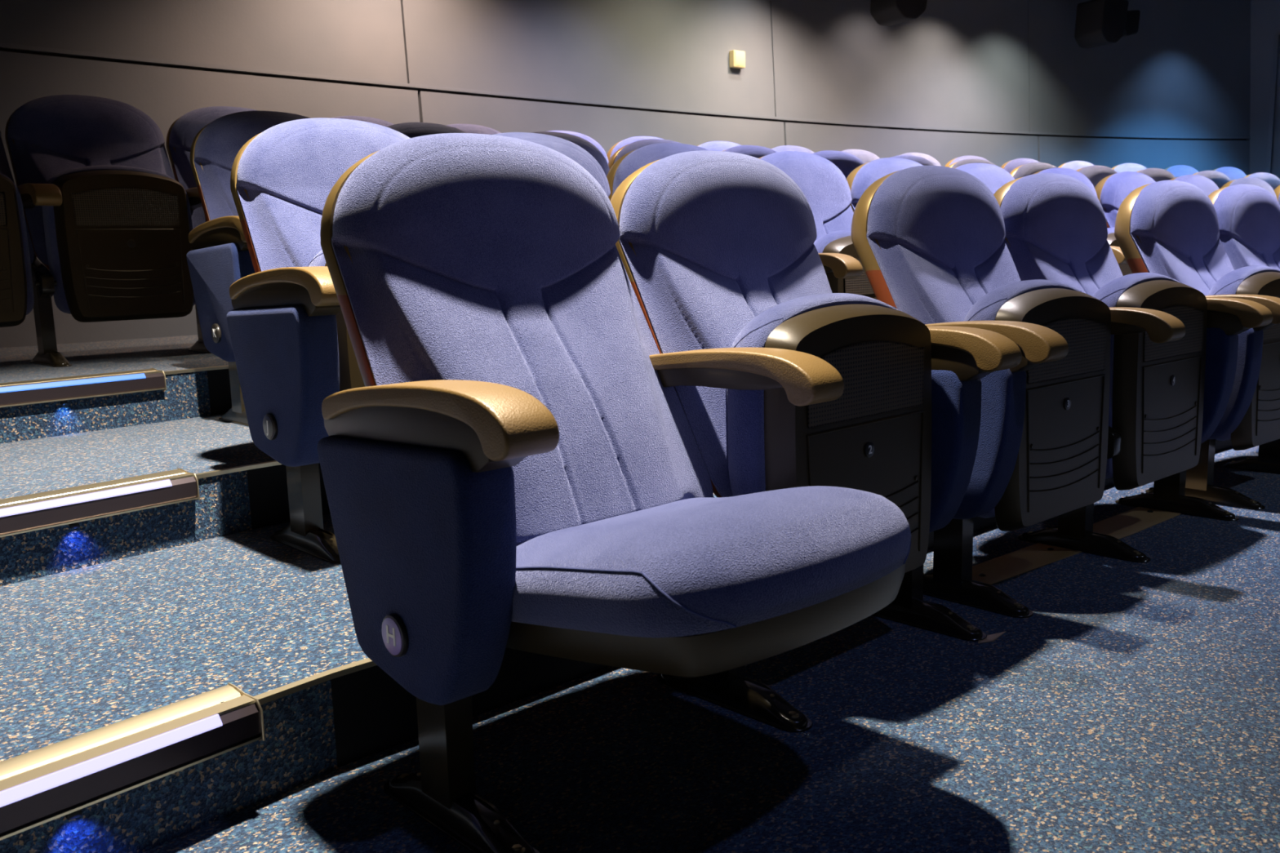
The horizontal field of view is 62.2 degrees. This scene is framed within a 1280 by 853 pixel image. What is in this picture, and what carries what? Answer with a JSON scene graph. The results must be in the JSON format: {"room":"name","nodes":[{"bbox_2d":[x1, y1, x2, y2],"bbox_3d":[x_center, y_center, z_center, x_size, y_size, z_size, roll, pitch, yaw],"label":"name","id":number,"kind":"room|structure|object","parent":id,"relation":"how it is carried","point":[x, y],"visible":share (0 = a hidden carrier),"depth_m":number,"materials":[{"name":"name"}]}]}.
{"room":"auditorium","nodes":[
{"label":"auditorium","id":0,"kind":"room"},
{"bbox_2d":[0,334,231,444],"bbox_3d":[0.542,-0.613,6.200,13.050,0.148,3.964,-10,12,-42],"label":"floor","id":1,"kind":"structure","parent":0,"point":[187,395],"depth_m":3.30,"materials":[{"name":"blue carpet"}]},
{"bbox_2d":[0,130,34,327],"bbox_3d":[-2.301,-0.652,3.424,0.589,0.948,0.554,-10,12,-43],"label":"seat","id":2,"kind":"object","parent":1,"relation":"on","point":[16,248],"visible":1,"depth_m":3.47,"materials":[{"name":"blue fabric"}]},
{"bbox_2d":[0,191,7,226],"bbox_3d":[-2.181,-0.695,3.318,0.353,0.132,0.004,-10,12,-43],"label":"grille","id":3,"kind":"object","parent":2,"relation":"attached to","point":[3,194],"depth_m":3.43,"materials":[{"name":"black plastic"}]},
{"bbox_2d":[0,130,34,263],"bbox_3d":[-2.333,-0.824,3.454,0.548,0.615,0.304,-10,12,-43],"label":"cushion","id":4,"kind":"object","parent":2,"relation":"on","point":[5,170],"depth_m":3.60,"materials":[{"name":"blue fabric"}]},
{"bbox_2d":[59,400,67,404],"bbox_3d":[-1.633,-0.066,3.004,0.016,0.009,0.013,-10,12,-42],"label":"step light","id":5,"kind":"object","parent":1,"relation":"attached to","point":[64,402],"visible":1,"depth_m":3.00,"materials":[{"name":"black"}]},
{"bbox_2d":[0,368,166,408],"bbox_3d":[-2.429,0.056,2.128,0.092,0.064,2.958,6,12,40],"label":"stair nosing","id":6,"kind":"object","parent":1,"relation":"on","point":[86,386],"depth_m":3.03,"materials":[{"name":"beige"}]},
{"bbox_2d":[4,94,195,367],"bbox_3d":[-1.902,-0.722,3.798,0.589,0.948,0.554,-10,12,-42],"label":"seat","id":7,"kind":"object","parent":1,"relation":"on","point":[106,211],"visible":0.95,"depth_m":3.71,"materials":[{"name":"blue fabric"}]},
{"bbox_2d":[7,94,175,265],"bbox_3d":[-1.933,-0.894,3.828,0.548,0.615,0.304,-10,12,-42],"label":"cushion","id":8,"kind":"object","parent":7,"relation":"on","point":[51,138],"depth_m":3.78,"materials":[{"name":"blue fabric"}]},
{"bbox_2d":[41,164,195,314],"bbox_3d":[-1.854,-0.668,3.784,0.495,0.511,0.122,-10,12,-42],"label":"seat cushion","id":9,"kind":"object","parent":7,"relation":"on","point":[51,251],"depth_m":3.61,"materials":[{"name":"blue fabric"}]},
{"bbox_2d":[71,187,179,226],"bbox_3d":[-1.784,-0.764,3.690,0.353,0.132,0.004,-10,12,-42],"label":"grille","id":10,"kind":"object","parent":7,"relation":"attached to","point":[90,206],"depth_m":3.68,"materials":[{"name":"black plastic"}]},
{"bbox_2d":[164,365,228,374],"bbox_3d":[-0.598,-0.309,4.009,2.345,0.009,0.040,-10,12,-42],"label":"trim","id":11,"kind":"structure","parent":1,"relation":"attached to","point":[211,368],"depth_m":3.29,"materials":[{"name":"beige"}]},
{"bbox_2d":[165,106,258,353],"bbox_3d":[-1.500,-0.791,4.165,0.589,0.948,0.554,-10,12,-42],"label":"seat","id":12,"kind":"object","parent":1,"relation":"on","point":[181,134],"visible":0.11,"depth_m":4.08,"materials":[{"name":"blue fabric"}]},
{"bbox_2d":[168,106,258,229],"bbox_3d":[-1.530,-0.964,4.195,0.548,0.615,0.304,-10,12,-42],"label":"cushion","id":13,"kind":"object","parent":12,"relation":"on","point":[182,132],"depth_m":4.08,"materials":[{"name":"blue fabric"}]},
{"bbox_2d":[331,115,394,126],"bbox_3d":[-1.092,-0.859,4.526,0.589,0.948,0.554,-9,12,-41],"label":"seat","id":14,"kind":"object","parent":1,"relation":"on","point":[372,120],"visible":0.08,"depth_m":4.60,"materials":[{"name":"blue fabric"}]},
{"bbox_2d":[445,124,500,134],"bbox_3d":[-0.679,-0.927,4.882,0.589,0.948,0.554,-9,12,-40],"label":"seat","id":15,"kind":"object","parent":1,"relation":"on","point":[468,128],"visible":0.09,"depth_m":4.94,"materials":[{"name":"blue fabric"}]},
{"bbox_2d":[548,130,608,163],"bbox_3d":[-0.262,-0.994,5.232,0.589,0.948,0.554,-9,12,-39],"label":"seat","id":16,"kind":"object","parent":1,"relation":"on","point":[591,140],"visible":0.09,"depth_m":5.37,"materials":[{"name":"blue fabric"}]},
{"bbox_2d":[606,136,663,161],"bbox_3d":[0.160,-1.060,5.577,0.589,0.948,0.554,-9,12,-38],"label":"seat","id":17,"kind":"object","parent":1,"relation":"on","point":[617,146],"visible":0.09,"depth_m":5.55,"materials":[{"name":"blue fabric"}]},
{"bbox_2d":[697,141,740,151],"bbox_3d":[0.585,-1.124,5.914,0.589,0.948,0.554,-9,11,-38],"label":"seat","id":18,"kind":"object","parent":1,"relation":"on","point":[713,145],"visible":0.06,"depth_m":5.93,"materials":[{"name":"blue fabric"}]},
{"bbox_2d":[771,145,813,153],"bbox_3d":[1.022,-1.190,6.251,0.589,0.948,0.554,-8,11,-37],"label":"seat","id":19,"kind":"object","parent":1,"relation":"on","point":[784,148],"visible":0.09,"depth_m":6.29,"materials":[{"name":"blue fabric"}]},
{"bbox_2d":[841,149,879,163],"bbox_3d":[1.476,-1.256,6.592,0.589,0.948,0.554,-8,11,-36],"label":"seat","id":20,"kind":"object","parent":1,"relation":"on","point":[864,156],"visible":0.09,"depth_m":6.65,"materials":[{"name":"blue fabric"}]},
{"bbox_2d":[901,152,940,165],"bbox_3d":[1.934,-1.321,6.926,0.589,0.948,0.554,-8,11,-35],"label":"seat","id":21,"kind":"object","parent":1,"relation":"on","point":[935,162],"visible":0.12,"depth_m":7.02,"materials":[{"name":"blue fabric"}]},
{"bbox_2d":[944,155,989,166],"bbox_3d":[2.406,-1.387,7.259,0.589,0.948,0.554,-8,11,-35],"label":"seat","id":22,"kind":"object","parent":1,"relation":"on","point":[962,157],"visible":0.06,"depth_m":7.27,"materials":[{"name":"blue fabric"}]},
{"bbox_2d":[1000,158,1039,173],"bbox_3d":[2.899,-1.454,7.596,0.589,0.948,0.554,-8,11,-34],"label":"seat","id":23,"kind":"object","parent":1,"relation":"on","point":[1010,166],"visible":0.06,"depth_m":7.59,"materials":[{"name":"blue fabric"}]},
{"bbox_2d":[1058,160,1094,170],"bbox_3d":[3.438,-1.525,7.954,0.589,0.948,0.554,-7,11,-33],"label":"seat","id":24,"kind":"object","parent":1,"relation":"on","point":[1074,165],"visible":0.13,"depth_m":7.97,"materials":[{"name":"blue fabric"}]},
{"bbox_2d":[1111,163,1146,173],"bbox_3d":[3.992,-1.596,8.308,0.589,0.948,0.554,-7,11,-32],"label":"seat","id":25,"kind":"object","parent":1,"relation":"on","point":[1135,167],"visible":0.09,"depth_m":8.33,"materials":[{"name":"blue fabric"}]},
{"bbox_2d":[1164,164,1198,177],"bbox_3d":[4.578,-1.669,8.668,0.589,0.948,0.554,-7,10,-31],"label":"seat","id":26,"kind":"object","parent":1,"relation":"on","point":[1177,171],"visible":0.1,"depth_m":8.70,"materials":[{"name":"blue fabric"}]},
{"bbox_2d":[1213,166,1246,180],"bbox_3d":[5.168,-1.740,9.018,0.627,0.948,0.554,-7,10,-30],"label":"seat","id":27,"kind":"object","parent":1,"relation":"on","point":[1233,173],"visible":0.14,"depth_m":9.06,"materials":[{"name":"blue fabric"}]},
{"bbox_2d":[0,413,330,586],"bbox_3d":[0.886,-0.419,5.864,13.050,0.148,4.958,-10,12,-42],"label":"stair step","id":28,"kind":"structure","parent":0,"point":[232,503],"depth_m":2.45,"materials":[{"name":"blue carpet"}]},
{"bbox_2d":[69,522,79,528],"bbox_3d":[-1.156,0.203,2.166,0.016,0.009,0.013,-10,12,-42],"label":"step light","id":29,"kind":"object","parent":28,"relation":"attached to","point":[72,526],"visible":1,"depth_m":2.16,"materials":[{"name":"black"}]},
{"bbox_2d":[0,467,199,537],"bbox_3d":[-1.880,0.311,1.373,0.092,0.064,2.678,6,12,40],"label":"stair nosing","id":30,"kind":"object","parent":28,"relation":"on","point":[21,514],"depth_m":2.19,"materials":[{"name":"beige"}]},
{"bbox_2d":[195,460,281,479],"bbox_3d":[-0.147,-0.035,3.146,2.330,0.009,0.036,-10,12,-42],"label":"trim","id":31,"kind":"structure","parent":28,"relation":"attached to","point":[233,469],"depth_m":2.43,"materials":[{"name":"beige"}]},
{"bbox_2d":[186,111,310,426],"bbox_3d":[-1.052,-0.516,3.302,0.633,0.948,0.569,-10,12,-42],"label":"seat","id":32,"kind":"object","parent":28,"relation":"on","point":[219,256],"visible":0.27,"depth_m":3.17,"materials":[{"name":"blue fabric"}]},
{"bbox_2d":[193,111,310,220],"bbox_3d":[-1.072,-0.690,3.336,0.548,0.615,0.304,-10,12,-42],"label":"cushion","id":33,"kind":"object","parent":32,"relation":"on","point":[216,145],"depth_m":3.23,"materials":[{"name":"blue fabric"}]},
{"bbox_2d":[386,122,466,137],"bbox_3d":[-0.631,-0.587,3.675,0.589,0.948,0.554,-9,12,-41],"label":"seat","id":34,"kind":"object","parent":28,"relation":"on","point":[411,130],"visible":0.07,"depth_m":3.70,"materials":[{"name":"blue fabric"}]},
{"bbox_2d":[529,131,609,176],"bbox_3d":[-0.215,-0.656,4.037,0.589,0.948,0.554,-9,12,-40],"label":"seat","id":35,"kind":"object","parent":28,"relation":"on","point":[585,144],"visible":0.1,"depth_m":4.17,"materials":[{"name":"blue fabric"}]},
{"bbox_2d":[608,138,681,168],"bbox_3d":[0.206,-0.724,4.394,0.589,0.948,0.554,-9,12,-40],"label":"seat","id":36,"kind":"object","parent":28,"relation":"on","point":[628,148],"visible":0.06,"depth_m":4.36,"materials":[{"name":"blue fabric"}]},
{"bbox_2d":[723,145,777,158],"bbox_3d":[0.632,-0.791,4.746,0.589,0.948,0.554,-9,12,-39],"label":"seat","id":37,"kind":"object","parent":28,"relation":"on","point":[755,151],"visible":0.07,"depth_m":4.78,"materials":[{"name":"blue fabric"}]},
{"bbox_2d":[813,150,864,178],"bbox_3d":[1.062,-0.857,5.091,0.589,0.948,0.554,-9,11,-38],"label":"seat","id":38,"kind":"object","parent":28,"relation":"on","point":[846,162],"visible":0.09,"depth_m":5.15,"materials":[{"name":"blue fabric"}]},
{"bbox_2d":[891,155,934,165],"bbox_3d":[1.514,-0.925,5.442,0.589,0.948,0.554,-8,11,-37],"label":"seat","id":39,"kind":"object","parent":28,"relation":"on","point":[920,160],"visible":0.11,"depth_m":5.51,"materials":[{"name":"blue fabric"}]},
{"bbox_2d":[947,159,997,168],"bbox_3d":[1.975,-0.993,5.790,0.589,0.948,0.554,-8,11,-36],"label":"seat","id":40,"kind":"object","parent":28,"relation":"on","point":[966,161],"visible":0.1,"depth_m":5.81,"materials":[{"name":"blue fabric"}]},
{"bbox_2d":[1009,162,1056,179],"bbox_3d":[2.457,-1.061,6.142,0.589,0.948,0.554,-8,11,-35],"label":"seat","id":41,"kind":"object","parent":28,"relation":"on","point":[1028,169],"visible":0.09,"depth_m":6.13,"materials":[{"name":"blue fabric"}]},
{"bbox_2d":[1076,165,1117,187],"bbox_3d":[2.952,-1.130,6.493,0.589,0.948,0.554,-8,11,-35],"label":"seat","id":42,"kind":"object","parent":28,"relation":"on","point":[1095,174],"visible":0.09,"depth_m":6.50,"materials":[{"name":"blue fabric"}]},
{"bbox_2d":[1136,168,1175,182],"bbox_3d":[3.478,-1.202,6.853,0.589,0.948,0.554,-8,11,-34],"label":"seat","id":43,"kind":"object","parent":28,"relation":"on","point":[1157,175],"visible":0.14,"depth_m":6.89,"materials":[{"name":"blue fabric"}]},
{"bbox_2d":[1192,170,1231,188],"bbox_3d":[4.043,-1.276,7.226,0.589,0.948,0.554,-7,11,-33],"label":"seat","id":44,"kind":"object","parent":28,"relation":"on","point":[1220,179],"visible":0.16,"depth_m":7.28,"materials":[{"name":"blue fabric"}]},
{"bbox_2d":[1243,172,1279,190],"bbox_3d":[4.615,-1.349,7.589,0.589,0.948,0.554,-7,11,-32],"label":"seat","id":45,"kind":"object","parent":28,"relation":"on","point":[1273,180],"visible":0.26,"depth_m":7.65,"materials":[{"name":"blue fabric"}]},
{"bbox_2d":[0,439,1231,852],"bbox_3d":[1.230,-0.226,5.527,13.050,0.148,5.953,-10,12,-42],"label":"stair step","id":46,"kind":"structure","parent":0,"point":[84,650],"depth_m":1.66,"materials":[{"name":"blue carpet"}]},
{"bbox_2d":[65,808,82,820],"bbox_3d":[-0.698,0.477,1.305,0.016,0.009,0.013,-10,12,-42],"label":"step light","id":47,"kind":"object","parent":46,"relation":"attached to","point":[78,813],"visible":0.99,"depth_m":1.30,"materials":[{"name":"black"}]},
{"bbox_2d":[0,682,265,840],"bbox_3d":[-1.335,0.566,0.613,0.092,0.064,2.388,6,12,40],"label":"stair nosing","id":48,"kind":"object","parent":46,"relation":"on","point":[42,785],"depth_m":1.35,"materials":[{"name":"beige"}]},
{"bbox_2d":[253,657,377,705],"bbox_3d":[0.301,0.240,2.277,2.326,0.009,0.036,-10,12,-42],"label":"trim","id":49,"kind":"structure","parent":46,"relation":"attached to","point":[270,695],"depth_m":1.56,"materials":[{"name":"beige"}]},
{"bbox_2d":[226,117,409,564],"bbox_3d":[-0.594,-0.243,2.440,0.633,0.948,0.569,-10,12,-42],"label":"seat","id":50,"kind":"object","parent":46,"relation":"on","point":[292,347],"visible":0.42,"depth_m":2.28,"materials":[{"name":"blue fabric"}]},
{"bbox_2d":[308,249,325,266],"bbox_3d":[-0.535,-0.190,2.430,0.495,0.511,0.122,-10,12,-42],"label":"seat cushion","id":51,"kind":"object","parent":50,"relation":"on","point":[319,260],"depth_m":2.23,"materials":[{"name":"blue fabric"}]},
{"bbox_2d":[235,117,409,271],"bbox_3d":[-0.615,-0.416,2.474,0.548,0.615,0.304,-10,12,-42],"label":"cushion","id":52,"kind":"object","parent":50,"relation":"on","point":[286,173],"depth_m":2.38,"materials":[{"name":"blue fabric"}]},
{"bbox_2d":[494,132,610,196],"bbox_3d":[-0.175,-0.314,2.816,0.589,0.948,0.554,-10,12,-41],"label":"seat","id":53,"kind":"object","parent":46,"relation":"on","point":[573,151],"visible":0.12,"depth_m":2.94,"materials":[{"name":"blue fabric"}]},
{"bbox_2d":[606,142,707,200],"bbox_3d":[0.238,-0.383,3.181,0.589,0.948,0.554,-9,12,-41],"label":"seat","id":54,"kind":"object","parent":46,"relation":"on","point":[631,162],"visible":0.03,"depth_m":3.14,"materials":[{"name":"blue fabric"}]},
{"bbox_2d":[759,151,876,299],"bbox_3d":[0.657,-0.451,3.541,0.589,0.948,0.554,-9,12,-40],"label":"seat","id":55,"kind":"object","parent":46,"relation":"on","point":[826,189],"visible":0.32,"depth_m":3.56,"materials":[{"name":"blue fabric"}]},
{"bbox_2d":[760,151,853,239],"bbox_3d":[0.628,-0.624,3.572,0.548,0.615,0.304,-9,12,-40],"label":"cushion","id":56,"kind":"object","parent":55,"relation":"on","point":[827,191],"depth_m":3.62,"materials":[{"name":"blue fabric"}]},
{"bbox_2d":[813,228,851,253],"bbox_3d":[0.704,-0.397,3.525,0.495,0.511,0.122,-9,12,-40],"label":"seat cushion","id":57,"kind":"object","parent":55,"relation":"on","point":[824,244],"depth_m":3.35,"materials":[{"name":"blue fabric"}]},
{"bbox_2d":[844,257,875,295],"bbox_3d":[0.770,-0.492,3.428,0.353,0.132,0.004,-9,12,-40],"label":"grille","id":58,"kind":"object","parent":55,"relation":"attached to","point":[860,285],"depth_m":3.37,"materials":[{"name":"black plastic"}]},
{"bbox_2d":[846,157,923,212],"bbox_3d":[1.080,-0.518,3.894,0.589,0.948,0.554,-9,12,-39],"label":"seat","id":59,"kind":"object","parent":46,"relation":"on","point":[860,178],"visible":0.12,"depth_m":3.85,"materials":[{"name":"blue fabric"}]},
{"bbox_2d":[954,163,1014,194],"bbox_3d":[1.509,-0.585,4.242,0.589,0.948,0.554,-9,11,-38],"label":"seat","id":60,"kind":"object","parent":46,"relation":"on","point":[993,177],"visible":0.1,"depth_m":4.29,"materials":[{"name":"blue fabric"}]},
{"bbox_2d":[1032,167,1132,275],"bbox_3d":[1.983,-0.657,4.614,0.589,0.948,0.554,-8,11,-37],"label":"seat","id":61,"kind":"object","parent":46,"relation":"on","point":[1124,267],"visible":0.19,"depth_m":4.48,"materials":[{"name":"blue fabric"}]},
{"bbox_2d":[1038,167,1097,196],"bbox_3d":[1.956,-0.830,4.646,0.548,0.615,0.304,-8,11,-37],"label":"cushion","id":62,"kind":"object","parent":61,"relation":"on","point":[1073,173],"depth_m":4.69,"materials":[{"name":"blue fabric"}]},
{"bbox_2d":[1106,227,1114,234],"bbox_3d":[2.029,-0.603,4.596,0.495,0.511,0.122,-8,11,-37],"label":"seat cushion","id":63,"kind":"object","parent":61,"relation":"on","point":[1110,230],"depth_m":4.47,"materials":[{"name":"blue fabric"}]},
{"bbox_2d":[1118,263,1132,275],"bbox_3d":[2.092,-0.697,4.496,0.353,0.132,0.004,-8,11,-37],"label":"grille","id":64,"kind":"object","parent":61,"relation":"attached to","point":[1125,268],"depth_m":4.46,"materials":[{"name":"black plastic"}]},
{"bbox_2d":[1094,171,1155,227],"bbox_3d":[2.458,-0.727,4.975,0.589,0.948,0.554,-8,11,-36],"label":"seat","id":65,"kind":"object","parent":46,"relation":"on","point":[1113,189],"visible":0.14,"depth_m":4.93,"materials":[{"name":"blue fabric"}]},
{"bbox_2d":[1169,174,1219,195],"bbox_3d":[2.939,-0.796,5.329,0.589,0.948,0.554,-8,11,-36],"label":"seat","id":66,"kind":"object","parent":46,"relation":"on","point":[1206,184],"visible":0.11,"depth_m":5.38,"materials":[{"name":"blue fabric"}]},
{"bbox_2d":[1220,177,1277,199],"bbox_3d":[3.425,-0.864,5.676,0.589,0.948,0.554,-8,11,-35],"label":"seat","id":67,"kind":"object","parent":46,"relation":"on","point":[1246,180],"visible":0.13,"depth_m":5.72,"materials":[{"name":"blue fabric"}]},
{"bbox_2d":[1274,185,1279,204],"bbox_3d":[3.933,-0.933,6.025,0.627,0.948,0.554,-8,11,-34],"label":"seat","id":68,"kind":"object","parent":46,"relation":"on","point":[1277,190],"visible":0.09,"depth_m":6.00,"materials":[{"name":"blue fabric"}]},
{"bbox_2d":[0,0,1250,347],"bbox_3d":[0.179,-1.938,6.538,13.341,2.670,1.063,-8,11,-35],"label":"wall","id":69,"kind":"structure","parent":0,"point":[1017,65],"depth_m":7.01,"materials":[{"name":"grey paint"}]},
{"bbox_2d":[0,42,1250,138],"bbox_3d":[0.151,-2.006,6.479,13.214,0.018,0.866,-8,11,-35],"label":"trim","id":70,"kind":"structure","parent":69,"relation":"attached to","point":[4,46],"depth_m":6.04,"materials":[{"name":"grey"}]},
{"bbox_2d":[728,49,745,68],"bbox_3d":[0.668,-2.518,7.270,0.104,0.110,0.048,-8,11,-37],"label":"wall box","id":71,"kind":"object","parent":69,"relation":"attached to","point":[737,58],"visible":1,"depth_m":7.25,"materials":[{"name":"beige plastic"}]},
{"bbox_2d":[143,445,1279,852],"bbox_3d":[2.960,0.139,3.722,13.050,0.100,11.000,-10,12,-42],"label":"floor","id":72,"kind":"structure","parent":0,"point":[1136,707],"depth_m":1.64,"materials":[{"name":"blue carpet"}]},
{"bbox_2d":[317,133,911,852],"bbox_3d":[-0.049,0.042,1.495,0.612,0.948,0.787,-10,12,-42],"label":"seat","id":73,"kind":"object","parent":72,"relation":"on","point":[513,466],"visible":1,"depth_m":1.41,"materials":[{"name":"blue fabric"}]},
{"bbox_2d":[331,133,713,546],"bbox_3d":[-0.152,-0.143,1.615,0.548,0.615,0.304,-10,12,-42],"label":"cushion","id":74,"kind":"object","parent":73,"relation":"on","point":[456,257],"depth_m":1.59,"materials":[{"name":"blue fabric"}]},
{"bbox_2d":[511,485,911,637],"bbox_3d":[0.072,0.164,1.431,0.495,0.175,0.506,-10,12,-42],"label":"seat cushion","id":75,"kind":"object","parent":73,"relation":"on","point":[587,561],"depth_m":1.25,"materials":[{"name":"blue fabric"}]},
{"bbox_2d":[610,150,1022,732],"bbox_3d":[0.299,-0.043,1.972,0.638,0.948,0.554,-10,12,-42],"label":"seat","id":76,"kind":"object","parent":72,"relation":"on","point":[780,379],"visible":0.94,"depth_m":1.88,"materials":[{"name":"blue fabric"}]},
{"bbox_2d":[618,150,832,497],"bbox_3d":[0.249,-0.212,1.986,0.548,0.615,0.304,-10,12,-42],"label":"cushion","id":77,"kind":"object","parent":76,"relation":"on","point":[717,250],"depth_m":1.89,"materials":[{"name":"blue fabric"}]},
{"bbox_2d":[726,293,899,496],"bbox_3d":[0.329,0.014,1.942,0.495,0.511,0.122,-10,12,-42],"label":"seat cushion","id":78,"kind":"object","parent":76,"relation":"on","point":[750,414],"depth_m":1.75,"materials":[{"name":"blue fabric"}]},
{"bbox_2d":[807,340,924,428],"bbox_3d":[0.399,-0.082,1.848,0.353,0.132,0.004,-10,12,-42],"label":"grille","id":79,"kind":"object","parent":76,"relation":"attached to","point":[884,380],"depth_m":1.85,"materials":[{"name":"black plastic"}]},
{"bbox_2d":[850,165,1111,617],"bbox_3d":[0.820,-0.132,2.442,0.623,0.948,0.566,-9,12,-40],"label":"seat","id":80,"kind":"object","parent":72,"relation":"on","point":[928,242],"visible":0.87,"depth_m":2.35,"materials":[{"name":"blue fabric"}]},
{"bbox_2d":[866,165,1020,324],"bbox_3d":[0.799,-0.305,2.476,0.548,0.615,0.304,-9,12,-40],"label":"cushion","id":81,"kind":"object","parent":80,"relation":"on","point":[938,252],"depth_m":2.41,"materials":[{"name":"blue fabric"}]},
{"bbox_2d":[963,279,1081,518],"bbox_3d":[0.875,-0.079,2.430,0.495,0.511,0.122,-9,12,-40],"label":"seat cushion","id":82,"kind":"object","parent":80,"relation":"on","point":[997,304],"depth_m":2.27,"materials":[{"name":"blue fabric"}]},
{"bbox_2d":[1027,316,1106,384],"bbox_3d":[0.943,-0.174,2.333,0.353,0.132,0.004,-9,12,-40],"label":"grille","id":83,"kind":"object","parent":80,"relation":"attached to","point":[1086,337],"depth_m":2.36,"materials":[{"name":"black plastic"}]},
{"bbox_2d":[977,631,1005,644],"bbox_3d":[0.687,0.411,2.062,0.092,0.002,0.028,-6,10,-24],"label":"brass plate","id":84,"kind":"object","parent":72,"relation":"on","point":[992,637],"visible":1,"depth_m":2.06,"materials":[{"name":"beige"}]},
{"bbox_2d":[972,542,1082,584],"bbox_3d":[0.904,0.329,2.534,0.388,0.006,0.121,-9,12,-39],"label":"cover plate","id":85,"kind":"object","parent":72,"relation":"on","point":[1038,555],"depth_m":2.55,"materials":[{"name":"brown metal"}]},
{"bbox_2d":[993,173,1272,562],"bbox_3d":[1.260,-0.203,2.817,0.638,0.948,0.554,-9,12,-40],"label":"seat","id":86,"kind":"object","parent":72,"relation":"on","point":[1174,347],"visible":0.77,"depth_m":2.73,"materials":[{"name":"blue fabric"}]},
{"bbox_2d":[1000,173,1123,296],"bbox_3d":[1.212,-0.372,2.832,0.548,0.615,0.304,-9,12,-40],"label":"cushion","id":87,"kind":"object","parent":86,"relation":"on","point":[1055,225],"depth_m":2.79,"materials":[{"name":"blue fabric"}]},
{"bbox_2d":[1092,272,1181,479],"bbox_3d":[1.289,-0.146,2.786,0.495,0.511,0.122,-9,12,-40],"label":"seat cushion","id":88,"kind":"object","parent":86,"relation":"on","point":[1117,293],"depth_m":2.60,"materials":[{"name":"black plastic"}]},
{"bbox_2d":[1144,305,1204,362],"bbox_3d":[1.357,-0.242,2.689,0.353,0.132,0.004,-9,12,-40],"label":"grille","id":89,"kind":"object","parent":86,"relation":"attached to","point":[1192,317],"depth_m":2.72,"materials":[{"name":"black plastic"}]},
{"bbox_2d":[1093,506,1181,539],"bbox_3d":[1.331,0.262,2.879,0.376,0.006,0.127,-9,12,-39],"label":"cover plate","id":90,"kind":"object","parent":72,"relation":"on","point":[1131,522],"depth_m":2.90,"materials":[{"name":"brown metal"}]},
{"bbox_2d":[1114,180,1279,509],"bbox_3d":[1.798,-0.289,3.269,0.623,0.948,0.566,-9,12,-38],"label":"seat","id":91,"kind":"object","parent":72,"relation":"on","point":[1171,228],"visible":0.66,"depth_m":3.18,"materials":[{"name":"blue fabric"}]},
{"bbox_2d":[1129,180,1234,295],"bbox_3d":[1.779,-0.462,3.303,0.548,0.615,0.304,-9,12,-38],"label":"cushion","id":92,"kind":"object","parent":91,"relation":"on","point":[1175,229],"depth_m":3.25,"materials":[{"name":"blue fabric"}]},
{"bbox_2d":[1207,265,1279,440],"bbox_3d":[1.853,-0.236,3.255,0.495,0.511,0.122,-9,12,-38],"label":"seat cushion","id":93,"kind":"object","parent":91,"relation":"on","point":[1237,282],"depth_m":3.10,"materials":[{"name":"blue fabric"}]},
{"bbox_2d":[1262,294,1279,341],"bbox_3d":[1.917,-0.331,3.155,0.353,0.132,0.004,-9,12,-38],"label":"grille","id":94,"kind":"object","parent":91,"relation":"attached to","point":[1273,332],"depth_m":3.11,"materials":[{"name":"black plastic"}]},
{"bbox_2d":[1208,184,1279,474],"bbox_3d":[2.251,-0.358,3.629,0.638,0.948,0.554,-9,12,-38],"label":"seat","id":95,"kind":"object","parent":72,"relation":"on","point":[1248,215],"visible":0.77,"depth_m":3.58,"materials":[{"name":"blue fabric"}]},
{"bbox_2d":[1213,184,1279,270],"bbox_3d":[2.204,-0.528,3.645,0.548,0.615,0.304,-9,12,-38],"label":"cushion","id":96,"kind":"object","parent":95,"relation":"on","point":[1248,215],"depth_m":3.60,"materials":[{"name":"blue fabric"}]},
{"bbox_2d":[1246,0,1279,178],"bbox_3d":[8.329,-2.062,7.265,0.100,3.050,9.200,-10,12,-42],"label":"wall","id":97,"kind":"structure","parent":0,"point":[1264,14],"depth_m":9.77,"materials":[{"name":"grey paint"}]},
{"bbox_2d":[1266,34,1279,173],"bbox_3d":[5.827,-2.275,9.839,0.032,2.600,0.035,-10,12,-42],"label":"trim","id":98,"kind":"structure","parent":97,"relation":"attached to","point":[1277,37],"depth_m":9.72,"materials":[{"name":"grey"}]},
{"bbox_3d":[2.878,-2.873,3.245,13.050,0.100,11.000,-10,12,-42],"label":"ceiling","id":99,"kind":"structure","parent":0,"visible":0},
{"bbox_2d":[870,0,927,26],"bbox_3d":[1.892,-3.174,7.521,0.459,0.592,0.292,-7,10,-31],"label":"speaker","id":100,"kind":"object","parent":99,"relation":"attached to","point":[885,12],"visible":1,"depth_m":7.45},
{"bbox_2d":[1074,0,1140,48],"bbox_3d":[3.896,-3.444,8.787,0.556,0.562,0.292,-7,10,-31],"label":"speaker","id":101,"kind":"object","parent":99,"relation":"attached to","point":[1099,23],"visible":1,"depth_m":8.67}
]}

